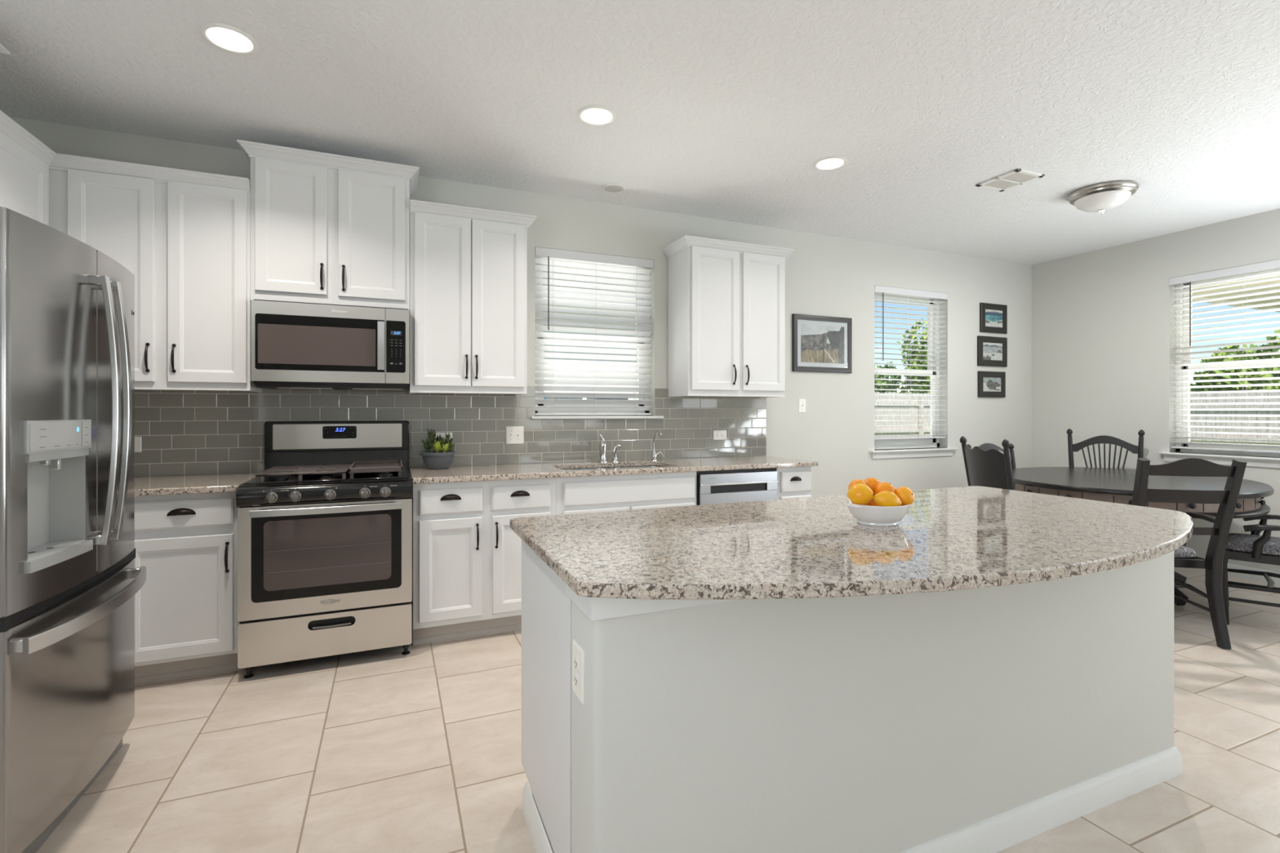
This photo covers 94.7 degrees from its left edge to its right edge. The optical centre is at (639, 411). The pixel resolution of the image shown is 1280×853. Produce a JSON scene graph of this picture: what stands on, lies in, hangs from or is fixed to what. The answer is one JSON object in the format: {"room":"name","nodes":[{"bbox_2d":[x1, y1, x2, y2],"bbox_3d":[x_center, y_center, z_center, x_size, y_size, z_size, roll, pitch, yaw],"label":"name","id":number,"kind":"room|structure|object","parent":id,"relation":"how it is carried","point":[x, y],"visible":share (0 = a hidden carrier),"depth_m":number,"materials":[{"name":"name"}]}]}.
{"room":"kitchen","nodes":[
{"label":"kitchen","id":0,"kind":"room"},
{"bbox_2d":[8,115,1031,497],"bbox_3d":[0.344,-0.110,4.518,8.092,2.743,0.160,0,0,-23],"label":"wall","id":1,"kind":"structure","parent":0,"point":[828,276],"depth_m":4.94,"materials":[{"name":"white paint"}]},
{"bbox_2d":[48,153,262,392],"bbox_3d":[-2.454,-0.655,3.037,0.805,1.090,0.370,0,0,-23],"label":"upper cabinet","id":2,"kind":"object","parent":1,"relation":"attached to","point":[184,236],"visible":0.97,"depth_m":2.94,"materials":[{"name":"white paint"}]},
{"bbox_2d":[236,139,419,311],"bbox_3d":[-1.726,-0.987,3.344,0.873,0.807,0.370,0,0,-23],"label":"upper cabinet","id":3,"kind":"object","parent":1,"relation":"attached to","point":[326,228],"visible":0.99,"depth_m":3.21,"materials":[{"name":"white paint"}]},
{"bbox_2d":[250,299,408,391],"bbox_3d":[-1.710,-0.354,3.321,0.755,0.456,0.427,0,0,-23],"label":"microwave","id":4,"kind":"object","parent":3,"relation":"attached to","point":[295,345],"visible":1,"depth_m":3.15,"materials":[{"name":"silver metal"}]},
{"bbox_2d":[134,386,766,476],"bbox_3d":[-1.098,0.087,3.816,4.566,0.520,0.012,0,0,-23],"label":"backsplash","id":5,"kind":"structure","parent":1,"relation":"attached to","point":[182,432],"depth_m":3.76,"materials":[{"name":"grey tile"}]},
{"bbox_2d":[134,436,142,452],"bbox_3d":[-2.697,0.174,3.133,0.075,0.085,0.009,0,0,-23],"label":"outlet plate","id":6,"kind":"object","parent":5,"relation":"attached to","point":[138,440],"visible":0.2,"depth_m":3.14,"materials":[{"name":"white plastic"}]},
{"bbox_2d":[435,432,452,444],"bbox_3d":[-1.252,0.170,3.741,0.118,0.075,0.009,0,0,-23],"label":"outlet plate","id":7,"kind":"object","parent":5,"relation":"attached to","point":[442,434],"visible":0.18,"depth_m":3.74,"materials":[{"name":"white plastic"}]},
{"bbox_2d":[506,426,524,444],"bbox_3d":[-0.829,0.156,3.914,0.118,0.118,0.018,0,0,-23],"label":"switch plate","id":8,"kind":"object","parent":5,"relation":"attached to","point":[514,434],"visible":1,"depth_m":3.92,"materials":[{"name":"white plastic"}]},
{"bbox_2d":[713,430,726,439],"bbox_3d":[0.616,0.179,4.528,0.118,0.075,0.009,0,0,-23],"label":"outlet plate","id":9,"kind":"object","parent":5,"relation":"attached to","point":[717,434],"visible":1,"depth_m":4.53,"materials":[{"name":"white plastic"}]},
{"bbox_2d":[408,199,537,395],"bbox_3d":[-1.035,-0.655,3.635,0.722,1.090,0.370,0,0,-23],"label":"upper cabinet","id":10,"kind":"object","parent":1,"relation":"attached to","point":[468,311],"visible":1,"depth_m":3.48,"materials":[{"name":"white paint"}]},
{"bbox_2d":[530,255,663,419],"bbox_3d":[-0.311,-0.534,4.223,0.978,1.168,0.195,0,0,-23],"label":"window","id":11,"kind":"structure","parent":1,"relation":"in","point":[536,417],"depth_m":4.22,"materials":[{"name":"white plastic"}]},
{"bbox_2d":[534,246,653,415],"bbox_3d":[-0.314,-0.545,4.181,0.877,1.142,0.070,0,0,-23],"label":"window blind","id":12,"kind":"object","parent":11,"relation":"attached to","point":[539,251],"visible":0.9,"depth_m":4.17,"materials":[{"name":"white plastic"}]},
{"bbox_2d":[662,235,794,397],"bbox_3d":[0.653,-0.655,4.346,0.907,1.090,0.370,0,0,-23],"label":"upper cabinet","id":13,"kind":"object","parent":1,"relation":"attached to","point":[726,299],"visible":1,"depth_m":4.20,"materials":[{"name":"white paint"}]},
{"bbox_2d":[798,398,805,413],"bbox_3d":[1.336,-0.050,4.839,0.072,0.115,0.018,0,0,-23],"label":"switch plate","id":14,"kind":"object","parent":1,"relation":"attached to","point":[802,402],"visible":1,"depth_m":4.84,"materials":[{"name":"white plastic"}]},
{"bbox_2d":[791,313,852,373],"bbox_3d":[1.526,-0.564,4.916,0.608,0.468,0.024,0,0,-23],"label":"picture frame","id":15,"kind":"object","parent":1,"relation":"attached to","point":[818,345],"visible":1,"depth_m":4.90,"materials":[{"name":"black wood"}]},
{"bbox_2d":[800,324,844,364],"bbox_3d":[1.526,-0.564,4.915,0.452,0.312,0.001,0,0,-23],"label":"print","id":16,"kind":"object","parent":15,"relation":"attached to","point":[820,344],"depth_m":4.91,"materials":[{"name":"multicoloured paper"}]},
{"bbox_2d":[869,292,958,458],"bbox_3d":[2.451,-0.349,5.384,1.034,1.518,0.200,0,0,-23],"label":"window","id":17,"kind":"structure","parent":1,"relation":"in","point":[921,443],"depth_m":5.46,"materials":[{"name":"white plastic"}]},
{"bbox_2d":[874,284,947,439],"bbox_3d":[2.448,-0.430,5.344,0.883,1.352,0.070,0,0,-23],"label":"window blind","id":18,"kind":"object","parent":17,"relation":"attached to","point":[880,289],"visible":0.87,"depth_m":5.31,"materials":[{"name":"white plastic"}]},
{"bbox_2d":[977,371,1005,397],"bbox_3d":[3.409,-0.265,5.709,0.366,0.249,0.024,0,0,-23],"label":"picture frame","id":19,"kind":"object","parent":1,"relation":"attached to","point":[990,384],"visible":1,"depth_m":5.70,"materials":[{"name":"black wood"}]},
{"bbox_2d":[983,377,1000,391],"bbox_3d":[3.410,-0.265,5.708,0.254,0.137,0.001,0,0,-23],"label":"print","id":20,"kind":"object","parent":19,"relation":"attached to","point":[990,384],"depth_m":5.71},
{"bbox_2d":[977,335,1007,367],"bbox_3d":[3.418,-0.584,5.713,0.398,0.287,0.024,0,0,-23],"label":"picture frame","id":21,"kind":"object","parent":1,"relation":"attached to","point":[992,351],"visible":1,"depth_m":5.70,"materials":[{"name":"black wood"}]},
{"bbox_2d":[982,342,1002,360],"bbox_3d":[3.418,-0.584,5.712,0.278,0.167,0.001,0,0,-23],"label":"print","id":22,"kind":"object","parent":21,"relation":"attached to","point":[992,351],"depth_m":5.71},
{"bbox_2d":[979,302,1007,333],"bbox_3d":[3.433,-0.906,5.719,0.362,0.281,0.024,0,0,-23],"label":"picture frame","id":23,"kind":"object","parent":1,"relation":"attached to","point":[993,317],"visible":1,"depth_m":5.71,"materials":[{"name":"black wood"}]},
{"bbox_2d":[985,309,1002,327],"bbox_3d":[3.434,-0.906,5.718,0.246,0.165,0.001,0,0,-23],"label":"print","id":24,"kind":"object","parent":23,"relation":"attached to","point":[993,317],"depth_m":5.72},
{"bbox_2d":[0,0,1279,265],"bbox_3d":[2.015,-1.531,0.550,8.092,0.100,8.770,0,0,-23],"label":"ceiling","id":25,"kind":"structure","parent":0,"point":[726,110],"depth_m":2.79,"materials":[{"name":"white paint"}]},
{"bbox_2d":[0,43,10,54],"bbox_3d":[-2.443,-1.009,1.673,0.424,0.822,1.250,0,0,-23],"label":"ceiling vent","id":26,"kind":"object","parent":25,"relation":"in","point":[2,50],"visible":1,"depth_m":2.30,"materials":[{"name":"white metal"}]},
{"bbox_2d":[200,22,258,54],"bbox_3d":[-1.628,-1.477,2.340,0.192,0.008,0.192,0,0,-23],"label":"recessed light","id":27,"kind":"object","parent":25,"relation":"in","point":[224,37],"visible":1,"depth_m":2.33,"materials":[{"name":"white metal"}]},
{"bbox_2d":[207,27,252,50],"bbox_3d":[-1.628,-1.479,2.340,0.146,0.003,0.146,0,0,-23],"label":"diffuser","id":28,"kind":"object","parent":27,"relation":"attached to","point":[224,38],"depth_m":2.33,"materials":[{"name":"white plastic"}]},
{"bbox_2d":[577,105,616,125],"bbox_3d":[-0.216,-1.477,2.944,0.192,0.008,0.192,0,0,-23],"label":"recessed light","id":29,"kind":"object","parent":25,"relation":"in","point":[596,115],"visible":1,"depth_m":2.94,"materials":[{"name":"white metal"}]},
{"bbox_2d":[582,108,611,123],"bbox_3d":[-0.216,-1.479,2.944,0.146,0.003,0.146,0,0,-23],"label":"diffuser","id":30,"kind":"object","parent":29,"relation":"attached to","point":[588,115],"depth_m":2.94,"materials":[{"name":"white plastic"}]},
{"bbox_2d":[601,183,625,192],"bbox_3d":[-0.175,-1.478,3.898,0.156,0.007,0.155,0,0,-23],"label":"ceiling speaker","id":31,"kind":"object","parent":25,"relation":"attached to","point":[610,188],"visible":1,"depth_m":3.89,"materials":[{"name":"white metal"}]},
{"bbox_2d":[604,185,622,191],"bbox_3d":[-0.175,-1.476,3.898,0.122,0.003,0.121,0,0,-23],"label":"grille","id":32,"kind":"object","parent":31,"relation":"attached to","point":[606,188],"depth_m":3.89,"materials":[{"name":"grey metal"}]},
{"bbox_2d":[813,155,847,170],"bbox_3d":[1.133,-1.477,3.510,0.192,0.008,0.192,0,0,-23],"label":"recessed light","id":33,"kind":"object","parent":25,"relation":"in","point":[833,162],"visible":1,"depth_m":3.50,"materials":[{"name":"white metal"}]},
{"bbox_2d":[817,158,843,168],"bbox_3d":[1.133,-1.479,3.510,0.146,0.003,0.146,0,0,-23],"label":"diffuser","id":34,"kind":"object","parent":33,"relation":"attached to","point":[823,163],"depth_m":3.51,"materials":[{"name":"white plastic"}]},
{"bbox_2d":[975,168,1044,191],"bbox_3d":[2.358,-1.476,3.761,0.247,0.010,0.286,0,0,-23],"label":"ceiling vent","id":35,"kind":"object","parent":25,"relation":"in","point":[1016,177],"visible":1,"depth_m":3.75,"materials":[{"name":"white metal"}]},
{"bbox_2d":[1066,180,1138,214],"bbox_3d":[3.099,-1.402,3.953,0.380,0.158,0.380,0,0,-23],"label":"flush light","id":36,"kind":"object","parent":25,"relation":"attached to","point":[1100,197],"visible":1,"depth_m":3.86,"materials":[{"name":"silver metal"}]},
{"bbox_2d":[35,567,1279,852],"bbox_3d":[2.015,1.312,0.550,8.092,0.100,8.770,0,0,-23],"label":"floor","id":37,"kind":"structure","parent":0,"point":[384,750],"depth_m":2.12,"materials":[{"name":"tile"}]},
{"bbox_2d":[0,206,146,852],"bbox_3d":[-2.094,0.364,1.729,0.924,1.795,0.843,0,0,-23],"label":"refrigerator","id":38,"kind":"object","parent":37,"relation":"on","point":[68,586],"visible":1,"depth_m":1.71,"materials":[{"name":"grey metal"}]},
{"bbox_2d":[134,492,244,685],"bbox_3d":[-2.265,0.821,2.972,0.543,0.883,0.662,0,0,-23],"label":"base cabinet","id":39,"kind":"object","parent":37,"relation":"on","point":[186,624],"visible":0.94,"depth_m":2.73,"materials":[{"name":"white paint"}]},
{"bbox_2d":[235,420,413,678],"bbox_3d":[-1.644,0.658,3.174,0.766,1.207,0.743,0,0,-23],"label":"gas range","id":40,"kind":"object","parent":37,"relation":"on","point":[325,531],"visible":1,"depth_m":2.91,"materials":[{"name":"silver metal"}]},
{"bbox_2d":[243,467,409,484],"bbox_3d":[-1.657,0.344,3.208,0.740,0.008,0.560,0,0,-23],"label":"cooktop","id":41,"kind":"object","parent":40,"relation":"in","point":[405,473],"depth_m":3.03,"materials":[{"name":"black metal"}]},
{"bbox_2d":[412,477,556,645],"bbox_3d":[-0.951,0.821,3.525,0.776,0.883,0.662,0,0,-23],"label":"base cabinet","id":42,"kind":"object","parent":37,"relation":"on","point":[467,554],"visible":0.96,"depth_m":3.22,"materials":[{"name":"white paint"}]},
{"bbox_2d":[408,455,817,484],"bbox_3d":[-0.099,0.363,3.891,2.638,0.030,0.649,0,0,-23],"label":"countertop","id":43,"kind":"structure","parent":42,"relation":"on","point":[420,475],"depth_m":3.69,"materials":[{"name":"stone"}]},
{"bbox_2d":[420,427,455,469],"bbox_3d":[-1.234,0.222,3.604,0.204,0.252,0.204,0,0,-23],"label":"potted succulent","id":44,"kind":"object","parent":43,"relation":"on","point":[442,457],"visible":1,"depth_m":3.56,"materials":[{"name":"green plant"}]},
{"bbox_2d":[420,450,455,469],"bbox_3d":[-1.234,0.296,3.604,0.204,0.104,0.204,0,0,-23],"label":"pot","id":45,"kind":"object","parent":44,"relation":"attached to","point":[433,460],"depth_m":3.54,"materials":[{"name":"grey ceramic"}]},
{"bbox_2d":[597,434,608,462],"bbox_3d":[-0.261,0.250,4.000,0.067,0.196,0.216,0,0,3],"label":"kitchen faucet","id":46,"kind":"object","parent":43,"relation":"on","point":[602,444],"visible":1,"depth_m":4.05,"materials":[{"name":"silver metal"}]},
{"bbox_2d":[565,466,662,470],"bbox_3d":[-0.157,0.459,3.818,0.789,0.162,0.404,0,0,-23],"label":"sink","id":47,"kind":"object","parent":43,"relation":"in","point":[630,466],"visible":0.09,"depth_m":3.99,"materials":[{"name":"silver metal"}]},
{"bbox_2d":[611,444,621,462],"bbox_3d":[-0.165,0.287,4.111,0.069,0.122,0.056,0,0,-23],"label":"sprayer","id":48,"kind":"object","parent":43,"relation":"on","point":[615,459],"visible":1,"depth_m":4.09,"materials":[{"name":"silver metal"}]},
{"bbox_2d":[650,428,664,460],"bbox_3d":[0.120,0.234,4.182,0.096,0.227,0.142,0,0,10],"label":"tap","id":49,"kind":"object","parent":43,"relation":"on","point":[654,455],"visible":1,"depth_m":4.21,"materials":[{"name":"silver metal"}]},
{"bbox_2d":[556,471,696,515],"bbox_3d":[-0.169,0.821,3.854,0.919,0.883,0.662,0,0,-23],"label":"base cabinet","id":50,"kind":"object","parent":37,"relation":"on","point":[588,494],"visible":0.08,"depth_m":3.57,"materials":[{"name":"white paint"}]},
{"bbox_2d":[696,467,777,505],"bbox_3d":[0.546,0.822,4.139,0.608,0.880,0.594,0,0,-23],"label":"dishwasher","id":51,"kind":"object","parent":37,"relation":"on","point":[735,486],"visible":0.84,"depth_m":3.87,"materials":[{"name":"silver metal"}]},
{"bbox_2d":[775,466,811,499],"bbox_3d":[0.959,0.821,4.335,0.292,0.883,0.652,0,0,-23],"label":"base cabinet","id":52,"kind":"object","parent":37,"relation":"on","point":[793,482],"visible":0.24,"depth_m":4.05,"materials":[{"name":"white paint"}]},
{"bbox_2d":[521,539,1182,852],"bbox_3d":[0.739,0.820,2.002,2.162,0.884,0.799,0,0,-23],"label":"kitchen island","id":53,"kind":"object","parent":37,"relation":"on","point":[994,719],"visible":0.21,"depth_m":1.54,"materials":[{"name":"white paint"}]},
{"bbox_2d":[572,639,584,705],"bbox_3d":[-0.141,0.590,1.338,0.009,0.118,0.078,0,0,-23],"label":"outlet plate","id":54,"kind":"object","parent":53,"relation":"attached to","point":[578,654],"visible":1,"depth_m":1.32,"materials":[{"name":"white plastic"}]},
{"bbox_2d":[573,655,578,671],"bbox_3d":[-0.144,0.571,1.337,0.002,0.032,0.033,0,0,-23],"label":"socket","id":55,"kind":"object","parent":54,"relation":"attached to","point":[575,657],"depth_m":1.34,"materials":[{"name":"white plastic"}]},
{"bbox_2d":[573,672,578,688],"bbox_3d":[-0.144,0.610,1.337,0.002,0.032,0.033,0,0,-23],"label":"socket","id":56,"kind":"object","parent":54,"relation":"attached to","point":[575,674],"depth_m":1.34,"materials":[{"name":"white plastic"}]},
{"bbox_2d":[510,485,1193,599],"bbox_3d":[0.793,0.363,1.853,2.200,0.030,1.090,0,0,-23],"label":"island countertop","id":57,"kind":"structure","parent":53,"relation":"on","point":[949,539],"depth_m":1.56,"materials":[{"name":"stone"}]},
{"bbox_2d":[842,497,910,526],"bbox_3d":[0.743,0.315,1.843,0.237,0.066,0.181,0,0,-23],"label":"fruit bowl","id":58,"kind":"object","parent":57,"relation":"on","point":[875,516],"visible":0.84,"depth_m":1.78,"materials":[{"name":"white ceramic"}]},
{"bbox_2d":[848,479,868,490],"bbox_3d":[0.699,0.246,1.885,0.061,0.060,0.062,0,0,-23],"label":"orange","id":59,"kind":"object","parent":58,"relation":"in","point":[856,481],"visible":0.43,"depth_m":1.87,"materials":[{"name":"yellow food"}]},
{"bbox_2d":[847,483,874,505],"bbox_3d":[0.681,0.256,1.821,0.070,0.069,0.072,0,0,4],"label":"lemon","id":60,"kind":"object","parent":58,"relation":"in","point":[860,494],"visible":0.94,"depth_m":1.80,"materials":[{"name":"yellow food"}]},
{"bbox_2d":[863,477,879,494],"bbox_3d":[0.745,0.244,1.897,0.066,0.064,0.066,0,0,-23],"label":"orange","id":61,"kind":"object","parent":58,"relation":"in","point":[872,482],"visible":0.43,"depth_m":1.87,"materials":[{"name":"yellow food"}]},
{"bbox_2d":[866,499,878,506],"bbox_3d":[0.735,0.305,1.851,0.060,0.058,0.060,0,0,-23],"label":"orange","id":62,"kind":"object","parent":58,"relation":"in","point":[872,503],"visible":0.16,"depth_m":1.83,"materials":[{"name":"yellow food"}]},
{"bbox_2d":[875,481,895,494],"bbox_3d":[0.767,0.250,1.843,0.062,0.061,0.061,0,0,-23],"label":"orange","id":63,"kind":"object","parent":62,"relation":"on","point":[882,486],"visible":0.54,"depth_m":1.82,"materials":[{"name":"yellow food"}]},
{"bbox_2d":[873,490,902,506],"bbox_3d":[0.753,0.270,1.793,0.068,0.058,0.068,0,0,43],"label":"lemon","id":64,"kind":"object","parent":58,"relation":"in","point":[886,498],"visible":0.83,"depth_m":1.77,"materials":[{"name":"yellow food"}]},
{"bbox_2d":[895,486,914,506],"bbox_3d":[0.819,0.264,1.831,0.063,0.063,0.061,0,0,-23],"label":"orange","id":65,"kind":"object","parent":58,"relation":"in","point":[905,495],"visible":0.66,"depth_m":1.81,"materials":[{"name":"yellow food"}]},
{"bbox_2d":[960,435,1014,490],"bbox_3d":[2.490,0.717,3.892,0.558,1.095,0.539,0,0,-3],"label":"dining chair","id":66,"kind":"object","parent":37,"relation":"on","point":[993,468],"visible":0.16,"depth_m":3.79,"materials":[{"name":"black paint"}]},
{"bbox_2d":[966,443,1016,468],"bbox_3d":[3.061,0.767,4.828,0.486,0.994,0.543,0,0,-14],"label":"dining chair","id":67,"kind":"object","parent":37,"relation":"on","point":[986,446],"visible":0.06,"depth_m":5.08,"materials":[{"name":"black paint"}]},
{"bbox_2d":[1066,428,1144,468],"bbox_3d":[3.869,0.707,4.892,0.532,1.115,0.534,0,0,36],"label":"dining chair","id":68,"kind":"object","parent":37,"relation":"on","point":[1139,449],"visible":0.27,"depth_m":5.08,"materials":[{"name":"black paint"}]},
{"bbox_2d":[1012,466,1274,605],"bbox_3d":[3.489,0.870,4.263,1.730,0.785,1.578,0,0,-23],"label":"dining table","id":69,"kind":"object","parent":37,"relation":"on","point":[1100,484],"visible":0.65,"depth_m":3.86,"materials":[{"name":"black wood"}]},
{"bbox_2d":[1131,457,1247,648],"bbox_3d":[2.962,0.755,3.409,0.553,1.026,0.673,0,0,11],"label":"dining chair","id":70,"kind":"object","parent":37,"relation":"on","point":[1184,557],"visible":0.37,"depth_m":3.15,"materials":[{"name":"black paint"}]},
{"bbox_2d":[1173,545,1195,558],"bbox_3d":[2.985,0.799,3.525,0.452,0.056,0.385,0,0,11],"label":"seat cushion","id":71,"kind":"object","parent":70,"relation":"on","point":[1183,552],"depth_m":3.33,"materials":[{"name":"fabric"}]},
{"bbox_2d":[1222,514,1279,624],"bbox_3d":[3.852,0.755,3.479,0.673,1.026,0.553,0,0,45],"label":"dining chair","id":72,"kind":"object","parent":37,"relation":"on","point":[1264,548],"visible":0.72,"depth_m":3.48,"materials":[{"name":"black paint"}]},
{"bbox_2d":[1226,533,1279,555],"bbox_3d":[3.769,0.799,3.562,0.385,0.056,0.452,0,0,45],"label":"seat cushion","id":73,"kind":"object","parent":72,"relation":"on","point":[1238,544],"depth_m":3.49,"materials":[{"name":"fabric"}]},
{"bbox_3d":[-2.701,0.821,2.578,0.652,0.883,1.049,0,0,-23],"label":"base cabinet","id":74,"kind":"object","parent":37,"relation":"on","visible":0},
{"bbox_2d":[134,472,259,496],"bbox_3d":[-2.466,0.363,2.661,1.149,0.030,1.079,0,0,-23],"label":"countertop","id":75,"kind":"structure","parent":74,"relation":"on","point":[228,482],"depth_m":2.85,"materials":[{"name":"stone"}]},
{"bbox_2d":[1031,208,1279,573],"bbox_3d":[5.701,-0.110,2.016,0.160,2.743,8.610,0,0,-23],"label":"wall","id":76,"kind":"structure","parent":0,"point":[1102,362],"depth_m":5.23,"materials":[{"name":"white paint"}]},
{"bbox_2d":[1159,267,1279,468],"bbox_3d":[4.813,-0.351,4.074,0.200,1.522,1.953,0,0,-23],"label":"window","id":77,"kind":"structure","parent":76,"relation":"in","point":[1256,461],"depth_m":4.77,"materials":[{"name":"white plastic"}]},
{"bbox_2d":[1168,259,1279,453],"bbox_3d":[4.774,-0.404,4.078,0.070,1.413,1.802,0,0,-23],"label":"window blind","id":78,"kind":"object","parent":77,"relation":"attached to","point":[1275,264],"visible":1,"depth_m":4.58,"materials":[{"name":"white plastic"}]},
{"bbox_2d":[1192,563,1279,585],"bbox_3d":[4.706,1.217,4.152,0.016,0.090,3.900,0,0,-23],"label":"baseboard","id":79,"kind":"structure","parent":76,"relation":"attached to","point":[1252,577],"depth_m":4.43,"materials":[{"name":"white paint"}]},
{"bbox_3d":[-1.609,-0.109,-1.063,0.160,2.743,8.610,0,0,-23],"label":"wall","id":80,"kind":"structure","parent":0,"visible":0},
{"bbox_2d":[0,110,56,226],"bbox_3d":[-2.848,-0.655,2.580,0.382,1.090,0.906,0,0,-23],"label":"upper cabinet","id":81,"kind":"object","parent":80,"relation":"attached to","point":[25,161],"visible":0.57,"depth_m":2.55,"materials":[{"name":"white paint"}]},
{"label":"outside","id":82,"kind":"structure","parent":0,"visible":0},
{"bbox_3d":[0.726,1.587,11.157,70.000,0.050,70.000,0,0,-23],"label":"lawn","id":83,"kind":"structure","parent":82,"visible":0},
{"bbox_2d":[542,271,636,399],"bbox_3d":[-3.654,-0.738,9.963,11.800,4.600,7.000,0,0,-23],"label":"neighbor house","id":84,"kind":"structure","parent":83,"relation":"on","point":[595,398],"depth_m":7.90,"materials":[{"name":"white"}]},
{"bbox_2d":[874,360,901,393],"bbox_3d":[7.475,-0.015,18.928,1.494,3.170,1.913,0,0,-23],"label":"leafy tree","id":85,"kind":"object","parent":83,"relation":"on","point":[876,376],"visible":0.11,"depth_m":18.46,"materials":[{"name":"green plant"}]},
{"bbox_2d":[874,391,929,437],"bbox_3d":[6.494,0.516,15.695,11.845,2.092,0.148,0,0,-23],"label":"wooden fence","id":86,"kind":"object","parent":83,"relation":"on","point":[917,429],"visible":0.16,"depth_m":16.02,"materials":[{"name":"white wood"}]},
{"bbox_2d":[897,318,929,394],"bbox_3d":[10.202,-0.963,19.827,3.400,5.059,3.039,0,0,-23],"label":"leafy tree","id":87,"kind":"object","parent":83,"relation":"on","point":[922,353],"visible":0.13,"depth_m":19.58,"materials":[{"name":"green plant"}]},
{"bbox_2d":[1190,343,1277,391],"bbox_3d":[12.977,0.023,12.912,2.549,3.094,1.564,0,0,-23],"label":"leafy tree","id":88,"kind":"object","parent":83,"relation":"on","point":[1246,352],"visible":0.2,"depth_m":12.47,"materials":[{"name":"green plant"}]},
{"bbox_2d":[1190,389,1279,444],"bbox_3d":[11.770,0.576,9.268,0.148,1.972,15.945,0,0,-23],"label":"wooden fence","id":89,"kind":"object","parent":83,"relation":"on","point":[1255,393],"visible":0.04,"depth_m":10.98,"materials":[{"name":"white wood"}]},
{"bbox_2d":[1255,329,1279,389],"bbox_3d":[13.504,-0.198,11.710,2.299,3.535,1.943,0,0,-23],"label":"leafy tree","id":90,"kind":"object","parent":83,"relation":"on","point":[1273,344],"visible":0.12,"depth_m":12.07,"materials":[{"name":"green plant"}]},
{"bbox_3d":[8.062,1.437,3.558,5.378,0.250,7.300,0,0,-23],"label":"patio slab","id":91,"kind":"object","parent":83,"relation":"on","visible":0},
{"bbox_2d":[1191,275,1279,312],"bbox_3d":[8.082,0.022,3.562,5.418,3.080,7.290,0,0,-23],"label":"roof","id":92,"kind":"structure","parent":91,"relation":"on","point":[1273,281],"depth_m":6.61,"materials":[{"name":"beige"}]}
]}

